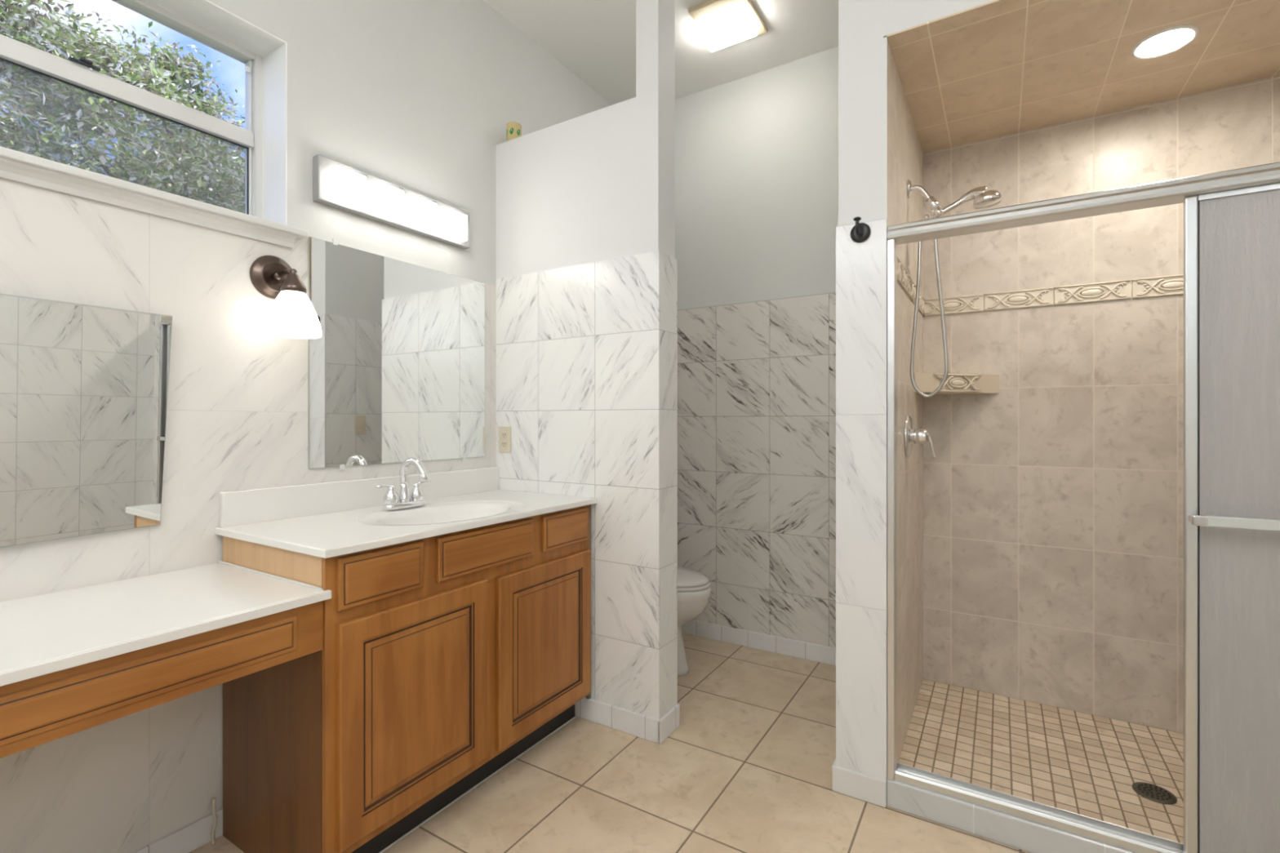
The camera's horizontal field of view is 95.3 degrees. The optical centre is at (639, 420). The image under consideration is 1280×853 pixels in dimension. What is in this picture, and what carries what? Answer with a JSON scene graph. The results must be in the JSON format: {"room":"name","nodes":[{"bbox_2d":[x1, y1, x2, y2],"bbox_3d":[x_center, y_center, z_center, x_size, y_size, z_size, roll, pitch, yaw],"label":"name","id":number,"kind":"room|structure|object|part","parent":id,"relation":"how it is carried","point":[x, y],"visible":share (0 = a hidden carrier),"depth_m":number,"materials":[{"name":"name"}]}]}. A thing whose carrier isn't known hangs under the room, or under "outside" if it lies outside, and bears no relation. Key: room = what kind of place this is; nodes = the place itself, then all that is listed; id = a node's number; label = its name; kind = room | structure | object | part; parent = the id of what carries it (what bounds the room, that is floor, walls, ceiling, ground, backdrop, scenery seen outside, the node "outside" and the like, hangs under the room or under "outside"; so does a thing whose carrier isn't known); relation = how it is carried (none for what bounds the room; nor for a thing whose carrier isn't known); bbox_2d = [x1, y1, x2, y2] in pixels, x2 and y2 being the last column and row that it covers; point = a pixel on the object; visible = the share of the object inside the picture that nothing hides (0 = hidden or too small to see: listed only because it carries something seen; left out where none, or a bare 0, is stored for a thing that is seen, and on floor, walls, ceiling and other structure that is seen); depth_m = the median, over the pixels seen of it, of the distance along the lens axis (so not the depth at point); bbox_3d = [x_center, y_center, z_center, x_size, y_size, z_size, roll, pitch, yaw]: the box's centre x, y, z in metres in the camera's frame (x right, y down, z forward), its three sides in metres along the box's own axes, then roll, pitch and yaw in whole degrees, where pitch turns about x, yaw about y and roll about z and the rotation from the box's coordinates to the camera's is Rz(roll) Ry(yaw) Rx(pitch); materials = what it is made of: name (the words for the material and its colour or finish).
{"room":"bathroom","nodes":[
{"label":"bathroom","id":0,"kind":"room"},
{"bbox_2d":[207,0,612,286],"bbox_3d":[-1.339,-0.325,1.708,0.207,3.050,4.700,0,0,32],"label":"wall","id":1,"kind":"structure","parent":0,"point":[420,96],"depth_m":2.25,"materials":[{"name":"white paint"}]},
{"bbox_2d":[0,293,172,547],"bbox_3d":[-1.515,0.005,1.158,0.007,0.579,0.978,1,1,30],"label":"makeup mirror","id":2,"kind":"object","parent":1,"relation":"attached to","point":[84,388],"visible":1,"depth_m":1.42,"materials":[{"name":"grey mirror"}]},
{"bbox_2d":[0,0,262,218],"bbox_3d":[-1.591,-0.902,1.417,0.060,0.610,1.240,0,0,32],"label":"window","id":3,"kind":"structure","parent":1,"relation":"in","point":[15,52],"depth_m":1.74,"materials":[{"name":"white plastic"}]},
{"bbox_3d":[-1.587,-0.923,1.415,0.028,0.054,1.184,0,0,32],"label":"meeting rail","id":4,"kind":"part","parent":3,"relation":"part of","materials":[{"name":"white plastic"}]},
{"bbox_2d":[0,156,297,248],"bbox_3d":[-1.776,-0.569,0.756,0.033,0.037,2.580,0,0,32],"label":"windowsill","id":5,"kind":"structure","parent":1,"relation":"attached to","point":[11,170],"depth_m":1.51,"materials":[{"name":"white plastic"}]},
{"bbox_2d":[0,146,308,239],"bbox_3d":[-1.827,-0.598,0.806,0.193,0.021,2.612,0,0,32],"label":"trim","id":6,"kind":"structure","parent":1,"relation":"attached to","point":[5,153],"depth_m":1.50,"materials":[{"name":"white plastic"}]},
{"bbox_2d":[133,808,222,852],"bbox_3d":[-1.835,1.163,0.683,0.010,0.075,2.395,0,0,32],"label":"baseboard","id":7,"kind":"structure","parent":1,"relation":"attached to","point":[196,834],"depth_m":1.62,"materials":[{"name":"white tile"}]},
{"bbox_2d":[146,0,287,225],"bbox_3d":[-1.510,-0.902,1.367,0.143,0.605,1.240,0,0,32],"label":"trim","id":8,"kind":"structure","parent":1,"relation":"attached to","point":[204,14],"depth_m":1.87,"materials":[{"name":"white paint"}]},
{"bbox_2d":[0,177,496,852],"bbox_3d":[-1.566,0.297,1.137,0.007,1.805,3.489,0,0,32],"label":"wall tile","id":9,"kind":"structure","parent":1,"relation":"attached to","point":[237,413],"depth_m":1.58,"materials":[{"name":"tile"}]},
{"bbox_2d":[249,255,322,338],"bbox_3d":[-1.059,-0.384,1.760,0.200,0.258,0.150,0,0,32],"label":"wall sconce","id":10,"kind":"object","parent":1,"relation":"attached to","point":[292,314],"visible":1,"depth_m":1.73,"materials":[{"name":"white glass"}]},
{"bbox_3d":[-1.131,-0.446,1.808,0.026,0.134,0.134,0,0,32],"label":"plate","id":11,"kind":"part","parent":10,"relation":"part of","materials":[{"name":"brown metal"}]},
{"bbox_3d":[-1.079,-0.446,1.776,0.109,0.030,0.030,0,0,32],"label":"arm","id":12,"kind":"part","parent":10,"relation":"part of","materials":[{"name":"brown metal"}]},
{"bbox_3d":[-1.037,-0.321,1.746,0.150,0.131,0.150,0,0,32],"label":"lamp shade","id":13,"kind":"part","parent":10,"relation":"part of","materials":[{"name":"white glass"}]},
{"bbox_2d":[219,466,498,527],"bbox_3d":[-0.924,0.257,2.149,0.020,0.102,1.090,0,0,32],"label":"backsplash","id":14,"kind":"structure","parent":1,"relation":"attached to","point":[242,507],"depth_m":1.95,"materials":[{"name":"white stone"}]},
{"bbox_2d":[312,154,470,248],"bbox_3d":[-0.877,-0.800,2.176,0.084,0.148,0.642,0,0,32],"label":"vanity light bar","id":15,"kind":"object","parent":1,"relation":"attached to","point":[336,184],"visible":1,"depth_m":2.08,"materials":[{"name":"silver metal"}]},
{"bbox_3d":[-0.981,-0.787,1.969,0.042,0.106,0.102,0,0,32],"label":"lamp shade","id":16,"kind":"part","parent":15,"relation":"part of","materials":[{"name":"white glass"}]},
{"bbox_3d":[-0.902,-0.787,2.095,0.042,0.106,0.102,0,0,32],"label":"lamp shade","id":17,"kind":"part","parent":15,"relation":"part of","materials":[{"name":"white glass"}]},
{"bbox_3d":[-0.824,-0.787,2.222,0.042,0.106,0.102,0,0,32],"label":"lamp shade","id":18,"kind":"part","parent":15,"relation":"part of","materials":[{"name":"white glass"}]},
{"bbox_3d":[-0.746,-0.787,2.349,0.042,0.106,0.102,0,0,32],"label":"lamp shade","id":19,"kind":"part","parent":15,"relation":"part of","materials":[{"name":"white glass"}]},
{"bbox_2d":[307,235,484,470],"bbox_3d":[-0.881,-0.223,2.229,0.010,0.786,0.764,0,0,32],"label":"wall mirror","id":20,"kind":"object","parent":1,"relation":"attached to","point":[396,369],"visible":1,"depth_m":2.16,"materials":[{"name":"grey mirror"}]},
{"bbox_2d":[496,0,675,743],"bbox_3d":[-0.253,-0.325,2.451,0.861,3.050,0.148,0,0,32],"label":"wall","id":21,"kind":"structure","parent":0,"point":[598,185],"depth_m":2.31,"materials":[{"name":"white paint"}]},
{"bbox_2d":[498,426,511,453],"bbox_3d":[-0.600,0.083,2.585,0.072,0.116,0.009,0,0,32],"label":"electrical outlet","id":22,"kind":"object","parent":21,"relation":"attached to","point":[504,433],"visible":1,"depth_m":2.58,"materials":[{"name":"beige plastic"}]},
{"bbox_2d":[501,431,506,438],"bbox_3d":[-0.601,0.063,2.583,0.032,0.028,0.003,0,0,32],"label":"receptacle","id":23,"kind":"object","parent":22,"relation":"attached to","point":[504,434],"depth_m":2.58,"materials":[{"name":"brown plastic"}]},
{"bbox_2d":[501,440,506,447],"bbox_3d":[-0.601,0.103,2.583,0.032,0.028,0.003,0,0,32],"label":"receptacle","id":24,"kind":"object","parent":22,"relation":"attached to","point":[504,443],"depth_m":2.58,"materials":[{"name":"brown"}]},
{"bbox_2d":[506,121,521,141],"bbox_3d":[-0.565,-1.285,2.617,0.066,0.083,0.066,0,0,32],"label":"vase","id":25,"kind":"object","parent":21,"relation":"on","point":[513,128],"visible":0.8,"depth_m":2.59,"materials":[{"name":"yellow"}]},
{"bbox_2d":[496,250,659,719],"bbox_3d":[-0.286,0.282,2.401,0.843,1.835,0.007,0,0,32],"label":"wall tile","id":26,"kind":"structure","parent":21,"relation":"attached to","point":[578,346],"depth_m":2.31,"materials":[{"name":"stone"}]},
{"bbox_2d":[659,251,676,719],"bbox_3d":[0.106,0.282,2.240,0.007,1.835,0.131,0,0,32],"label":"trim","id":27,"kind":"structure","parent":21,"relation":"attached to","point":[668,264],"depth_m":2.24,"materials":[{"name":"stone"}]},
{"bbox_2d":[658,703,679,742],"bbox_3d":[0.112,1.157,2.232,0.010,0.086,0.158,0,0,32],"label":"baseboard","id":28,"kind":"structure","parent":21,"relation":"attached to","point":[670,722],"depth_m":2.23,"materials":[{"name":"white tile"}]},
{"bbox_2d":[676,259,677,704],"bbox_3d":[-0.213,0.282,2.518,0.843,1.835,0.007,0,0,32],"label":"trim","id":29,"kind":"structure","parent":21,"relation":"attached to","point":[677,260],"depth_m":2.30,"materials":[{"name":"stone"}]},
{"bbox_2d":[483,0,838,105],"bbox_3d":[0.049,-1.900,0.793,3.530,0.100,4.800,0,0,32],"label":"ceiling","id":30,"kind":"structure","parent":0,"point":[595,40],"depth_m":2.83,"materials":[{"name":"white paint"}]},
{"bbox_2d":[688,0,767,52],"bbox_3d":[0.405,-1.819,2.683,0.270,0.062,0.320,0,0,32],"label":"ceiling light","id":31,"kind":"object","parent":30,"relation":"attached to","point":[722,24],"visible":1,"depth_m":2.65,"materials":[{"name":"beige metal"}]},
{"bbox_2d":[697,9,757,52],"bbox_3d":[0.406,-1.808,2.708,0.245,0.040,0.165,0,0,32],"label":"diffuser","id":32,"kind":"object","parent":31,"relation":"attached to","point":[731,27],"depth_m":2.67,"materials":[{"name":"white glass"}]},
{"bbox_2d":[189,632,1183,852],"bbox_3d":[0.049,1.232,0.793,3.530,0.096,4.800,0,0,32],"label":"floor","id":33,"kind":"structure","parent":0,"point":[746,767],"depth_m":1.97,"materials":[{"name":"beige tile"}]},
{"bbox_2d":[0,600,323,758],"bbox_3d":[-1.391,0.816,0.889,0.526,0.768,1.551,0,0,32],"label":"drawer","id":34,"kind":"object","parent":33,"relation":"on","point":[36,711],"visible":0.64,"depth_m":1.12,"materials":[{"name":"brown wood"}]},
{"bbox_2d":[0,560,331,686],"bbox_3d":[-1.402,0.418,0.871,0.549,0.024,1.609,0,0,32],"label":"countertop","id":35,"kind":"structure","parent":34,"relation":"on","point":[42,634],"depth_m":1.25,"materials":[{"name":"white stone"}]},
{"bbox_2d":[210,797,217,844],"bbox_3d":[-1.211,1.137,1.656,0.015,0.126,0.018,0,0,9],"label":"stub","id":36,"kind":"object","parent":33,"relation":"on","point":[214,800],"visible":1,"depth_m":1.66,"materials":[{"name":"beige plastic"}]},
{"bbox_2d":[222,504,591,852],"bbox_3d":[-0.691,0.764,2.008,0.542,0.873,1.086,0,0,32],"label":"vanity cabinet","id":37,"kind":"object","parent":33,"relation":"on","point":[444,660],"visible":0.87,"depth_m":1.63,"materials":[{"name":"brown wood"}]},
{"bbox_3d":[-0.988,0.806,1.562,0.506,0.787,0.016,0,0,32],"label":"panel","id":38,"kind":"part","parent":37,"relation":"part of","materials":[{"name":"brown wood"}]},
{"bbox_3d":[-0.988,0.370,1.562,0.506,0.085,0.016,0,0,32],"label":"panel","id":39,"kind":"part","parent":37,"relation":"part of","materials":[{"name":"brown wood"}]},
{"bbox_3d":[-0.675,0.404,1.536,0.019,0.128,0.247,0,0,32],"label":"drawer","id":40,"kind":"part","parent":37,"relation":"part of","materials":[{"name":"brown wood"}]},
{"bbox_2d":[215,466,597,558],"bbox_3d":[-0.697,0.323,2.003,0.560,0.234,1.100,0,0,32],"label":"countertop","id":41,"kind":"structure","parent":37,"relation":"on","point":[325,520],"depth_m":1.88,"materials":[{"name":"white stone"}]},
{"bbox_2d":[375,457,431,510],"bbox_3d":[-0.827,0.217,2.070,0.169,0.179,0.170,0,0,-11],"label":"faucet","id":42,"kind":"object","parent":41,"relation":"on","point":[392,501],"visible":1,"depth_m":2.05,"materials":[{"name":"silver metal"}]},
{"bbox_3d":[-0.873,0.253,2.012,0.051,0.070,0.084,0,0,32],"label":"handle","id":43,"kind":"part","parent":42,"relation":"part of","materials":[{"name":"silver metal"}]},
{"bbox_3d":[-0.837,0.296,2.071,0.054,0.021,0.156,0,0,32],"label":"plate","id":44,"kind":"part","parent":42,"relation":"part of","materials":[{"name":"silver metal"}]},
{"bbox_3d":[-0.794,0.207,2.044,0.144,0.159,0.042,0,0,32],"label":"spout","id":45,"kind":"part","parent":42,"relation":"part of","materials":[{"name":"silver metal"}]},
{"bbox_3d":[-0.801,0.253,2.129,0.051,0.070,0.084,0,0,32],"label":"handle","id":46,"kind":"part","parent":42,"relation":"part of","materials":[{"name":"silver metal"}]},
{"bbox_3d":[-0.613,0.779,1.637,0.019,0.558,0.483,0,0,32],"label":"door","id":47,"kind":"part","parent":37,"relation":"part of","materials":[{"name":"brown wood"}]},
{"bbox_3d":[-0.477,0.404,1.857,0.019,0.128,0.402,0,0,32],"label":"false drawer","id":48,"kind":"part","parent":37,"relation":"part of","materials":[{"name":"brown wood"}]},
{"bbox_3d":[-0.330,0.787,2.095,0.019,0.558,0.494,0,0,32],"label":"door","id":49,"kind":"part","parent":37,"relation":"part of","materials":[{"name":"brown wood"}]},
{"bbox_3d":[-0.274,0.404,2.186,0.019,0.128,0.260,0,0,32],"label":"drawer","id":50,"kind":"part","parent":37,"relation":"part of","materials":[{"name":"brown wood"}]},
{"bbox_2d":[677,566,711,675],"bbox_3d":[-0.007,0.807,2.913,0.772,0.785,0.470,0,0,32],"label":"toilet","id":51,"kind":"object","parent":33,"relation":"on","point":[694,588],"visible":0.26,"depth_m":2.70,"materials":[{"name":"white ceramic"}]},
{"bbox_3d":[0.100,0.748,2.847,0.502,0.024,0.354,0,0,32],"label":"lid","id":52,"kind":"part","parent":51,"relation":"part of","materials":[{"name":"white ceramic"}]},
{"bbox_3d":[0.103,0.770,2.845,0.507,0.017,0.360,0,0,32],"label":"seat","id":53,"kind":"part","parent":51,"relation":"part of","materials":[{"name":"white ceramic"}]},
{"bbox_2d":[886,778,1137,852],"bbox_3d":[1.441,1.159,1.459,1.520,0.083,0.103,0,0,32],"label":"trim","id":54,"kind":"structure","parent":33,"relation":"on","point":[1021,833],"depth_m":1.67,"materials":[{"name":"grey tile"}]},
{"bbox_2d":[886,161,1279,852],"bbox_3d":[1.433,0.252,1.447,1.518,1.728,0.080,0,0,32],"label":"frame","id":55,"kind":"object","parent":54,"relation":"on","point":[1171,192],"visible":0.99,"depth_m":1.67,"materials":[{"name":"silver metal"}]},
{"bbox_2d":[1183,182,1279,852],"bbox_3d":[1.692,0.270,1.251,0.773,1.667,0.068,0,0,32],"label":"sliding shower door","id":56,"kind":"structure","parent":55,"relation":"attached to","point":[1232,237],"depth_m":1.43,"materials":[{"name":"grey glass"}]},
{"bbox_3d":[1.704,-0.556,1.274,0.719,0.014,0.018,0,0,32],"label":"rail","id":57,"kind":"part","parent":56,"relation":"part of","materials":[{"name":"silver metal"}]},
{"bbox_2d":[1132,782,1177,804],"bbox_3d":[1.635,1.181,1.854,0.108,0.005,0.108,0,0,32],"label":"floor drain","id":58,"kind":"object","parent":33,"relation":"on","point":[1156,793],"visible":1,"depth_m":1.85,"materials":[{"name":"brown"}]},
{"bbox_2d":[838,0,887,779],"bbox_3d":[0.974,-0.325,2.290,0.146,3.050,1.012,0,0,32],"label":"wall column","id":59,"kind":"structure","parent":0,"point":[862,45],"depth_m":1.86,"materials":[{"name":"white paint"}]},
{"bbox_2d":[831,764,885,807],"bbox_3d":[0.695,1.159,1.853,0.162,0.082,0.010,0,0,32],"label":"baseboard","id":60,"kind":"structure","parent":59,"relation":"attached to","point":[861,786],"depth_m":1.85,"materials":[{"name":"white"}]},
{"bbox_2d":[835,217,886,806],"bbox_3d":[0.704,0.284,1.858,0.154,1.832,0.007,0,0,32],"label":"trim","id":61,"kind":"structure","parent":59,"relation":"attached to","point":[860,267],"depth_m":1.85,"materials":[{"name":"stone"}]},
{"bbox_2d":[850,217,871,242],"bbox_3d":[0.686,-0.600,1.829,0.062,0.067,0.059,0,0,32],"label":"robe hook","id":62,"kind":"object","parent":61,"relation":"attached to","point":[860,232],"visible":1,"depth_m":1.84,"materials":[{"name":"black metal"}]},
{"bbox_3d":[0.683,-0.606,1.826,0.023,0.053,0.050,0,0,32],"label":"hook arm","id":63,"kind":"part","parent":62,"relation":"part of","materials":[{"name":"black metal"}]},
{"bbox_2d":[675,46,1182,312],"bbox_3d":[1.320,-0.325,2.750,3.223,3.050,0.134,0,0,32],"label":"wall","id":64,"kind":"structure","parent":0,"point":[757,154],"depth_m":3.09,"materials":[{"name":"white paint"}]},
{"bbox_2d":[677,292,835,648],"bbox_3d":[0.540,0.284,3.140,1.472,1.832,0.022,0,0,32],"label":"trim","id":65,"kind":"structure","parent":64,"relation":"attached to","point":[757,380],"depth_m":3.07,"materials":[{"name":"stone"}]},
{"bbox_2d":[682,619,835,665],"bbox_3d":[0.532,1.158,3.126,1.471,0.084,0.010,0,0,32],"label":"baseboard","id":66,"kind":"structure","parent":64,"relation":"attached to","point":[811,651],"depth_m":3.05,"materials":[{"name":"white tile"}]},
{"bbox_2d":[897,282,923,762],"bbox_3d":[1.033,0.361,2.255,0.010,1.677,0.997,0,0,32],"label":"trim","id":67,"kind":"structure","parent":64,"relation":"attached to","point":[910,469],"depth_m":2.22,"materials":[{"name":"tile"}]},
{"bbox_2d":[897,256,924,316],"bbox_3d":[1.037,-0.516,2.250,0.023,0.077,0.994,0,0,32],"label":"trim","id":68,"kind":"structure","parent":64,"relation":"attached to","point":[904,280],"depth_m":2.19,"materials":[{"name":"beige tile"}]},
{"bbox_2d":[904,414,937,458],"bbox_3d":[1.059,0.058,2.190,0.100,0.166,0.166,0,0,32],"label":"shower valve","id":69,"kind":"object","parent":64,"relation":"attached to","point":[912,436],"visible":1,"depth_m":2.17,"materials":[{"name":"silver metal"}]},
{"bbox_3d":[1.070,0.084,2.184,0.074,0.112,0.060,0,0,32],"label":"lever handle","id":70,"kind":"part","parent":69,"relation":"part of","materials":[{"name":"silver metal"}]},
{"bbox_2d":[914,372,999,395],"bbox_3d":[1.342,-0.160,2.462,0.296,0.081,0.320,0,0,32],"label":"corner shelf","id":71,"kind":"object","parent":64,"relation":"attached to","point":[926,383],"visible":0.85,"depth_m":2.46,"materials":[{"name":"beige tile"}]},
{"bbox_2d":[923,294,1183,733],"bbox_3d":[1.948,0.361,2.280,1.520,1.677,0.006,0,0,32],"label":"shower wall tile","id":72,"kind":"structure","parent":64,"relation":"attached to","point":[1053,500],"depth_m":2.41,"materials":[{"name":"tile"}]},
{"bbox_2d":[924,274,1183,316],"bbox_3d":[1.941,-0.516,2.276,1.528,0.077,0.019,0,0,32],"label":"trim","id":73,"kind":"structure","parent":64,"relation":"attached to","point":[1172,285],"depth_m":2.40,"materials":[{"name":"beige tile"}]},
{"bbox_2d":[923,75,1279,299],"bbox_3d":[1.948,-0.913,2.280,1.520,0.714,0.006,0,0,32],"label":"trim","id":74,"kind":"structure","parent":64,"relation":"attached to","point":[1236,126],"depth_m":2.35,"materials":[{"name":"tile"}]},
{"bbox_2d":[883,0,994,37],"bbox_3d":[1.451,-1.527,1.475,1.541,0.646,0.126,0,0,32],"label":"wall","id":75,"kind":"structure","parent":0,"point":[898,15],"depth_m":1.78,"materials":[{"name":"white paint"}]},
{"bbox_2d":[887,40,923,296],"bbox_3d":[1.033,-0.913,2.255,0.010,0.714,0.997,0,0,32],"label":"trim","id":76,"kind":"structure","parent":75,"relation":"attached to","point":[904,152],"depth_m":2.11,"materials":[{"name":"tile"}]},
{"bbox_2d":[906,179,1003,397],"bbox_3d":[1.158,-0.505,2.153,0.308,0.835,0.094,0,0,32],"label":"handheld shower","id":77,"kind":"object","parent":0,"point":[983,198],"visible":0.89,"depth_m":2.17,"materials":[{"name":"silver metal"}]},
{"bbox_3d":[1.065,-0.859,2.210,0.083,0.076,0.019,0,0,32],"label":"shower arm","id":78,"kind":"part","parent":77,"relation":"part of","materials":[{"name":"silver metal"}]},
{"bbox_2d":[886,0,1279,153],"bbox_3d":[1.682,-1.219,1.849,1.520,0.042,1.006,0,0,32],"label":"ceiling","id":79,"kind":"structure","parent":0,"point":[994,68],"depth_m":1.96,"materials":[{"name":"tile"}]},
{"bbox_2d":[1130,25,1199,58],"bbox_3d":[1.678,-1.210,1.867,0.164,0.008,0.164,0,0,32],"label":"recessed light","id":80,"kind":"object","parent":79,"relation":"in","point":[1170,40],"visible":1,"depth_m":1.86,"materials":[{"name":"white paint"}]},
{"label":"outside","id":81,"kind":"structure","parent":0,"visible":0},
{"bbox_3d":[-12.166,1.885,11.037,27.700,0.130,30.000,0,0,32],"label":"lawn","id":82,"kind":"structure","parent":81,"visible":0},
{"bbox_2d":[0,0,121,166],"bbox_3d":[-5.354,-1.063,4.647,2.780,5.738,2.426,0,0,22],"label":"tree","id":83,"kind":"object","parent":82,"relation":"on","point":[8,10],"visible":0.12,"depth_m":4.74,"materials":[{"name":"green plant"}]},
{"bbox_2d":[0,22,244,213],"bbox_3d":[-3.129,-0.301,3.962,2.738,4.217,2.378,0,0,-35],"label":"tree","id":84,"kind":"object","parent":82,"relation":"on","point":[171,152],"visible":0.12,"depth_m":3.58,"materials":[{"name":"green plant"}]},
{"bbox_2d":[0,0,244,212],"bbox_3d":[-6.562,-1.764,7.950,4.230,7.136,3.804,0,0,-14],"label":"tree","id":85,"kind":"object","parent":82,"relation":"on","point":[163,63],"visible":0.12,"depth_m":7.38,"materials":[{"name":"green plant"}]},
{"bbox_2d":[213,150,244,183],"bbox_3d":[-8.546,-1.820,12.064,3.685,7.249,4.421,0,0,4],"label":"tree","id":86,"kind":"object","parent":82,"relation":"on","point":[238,167],"visible":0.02,"depth_m":11.37,"materials":[{"name":"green plant"}]}
]}

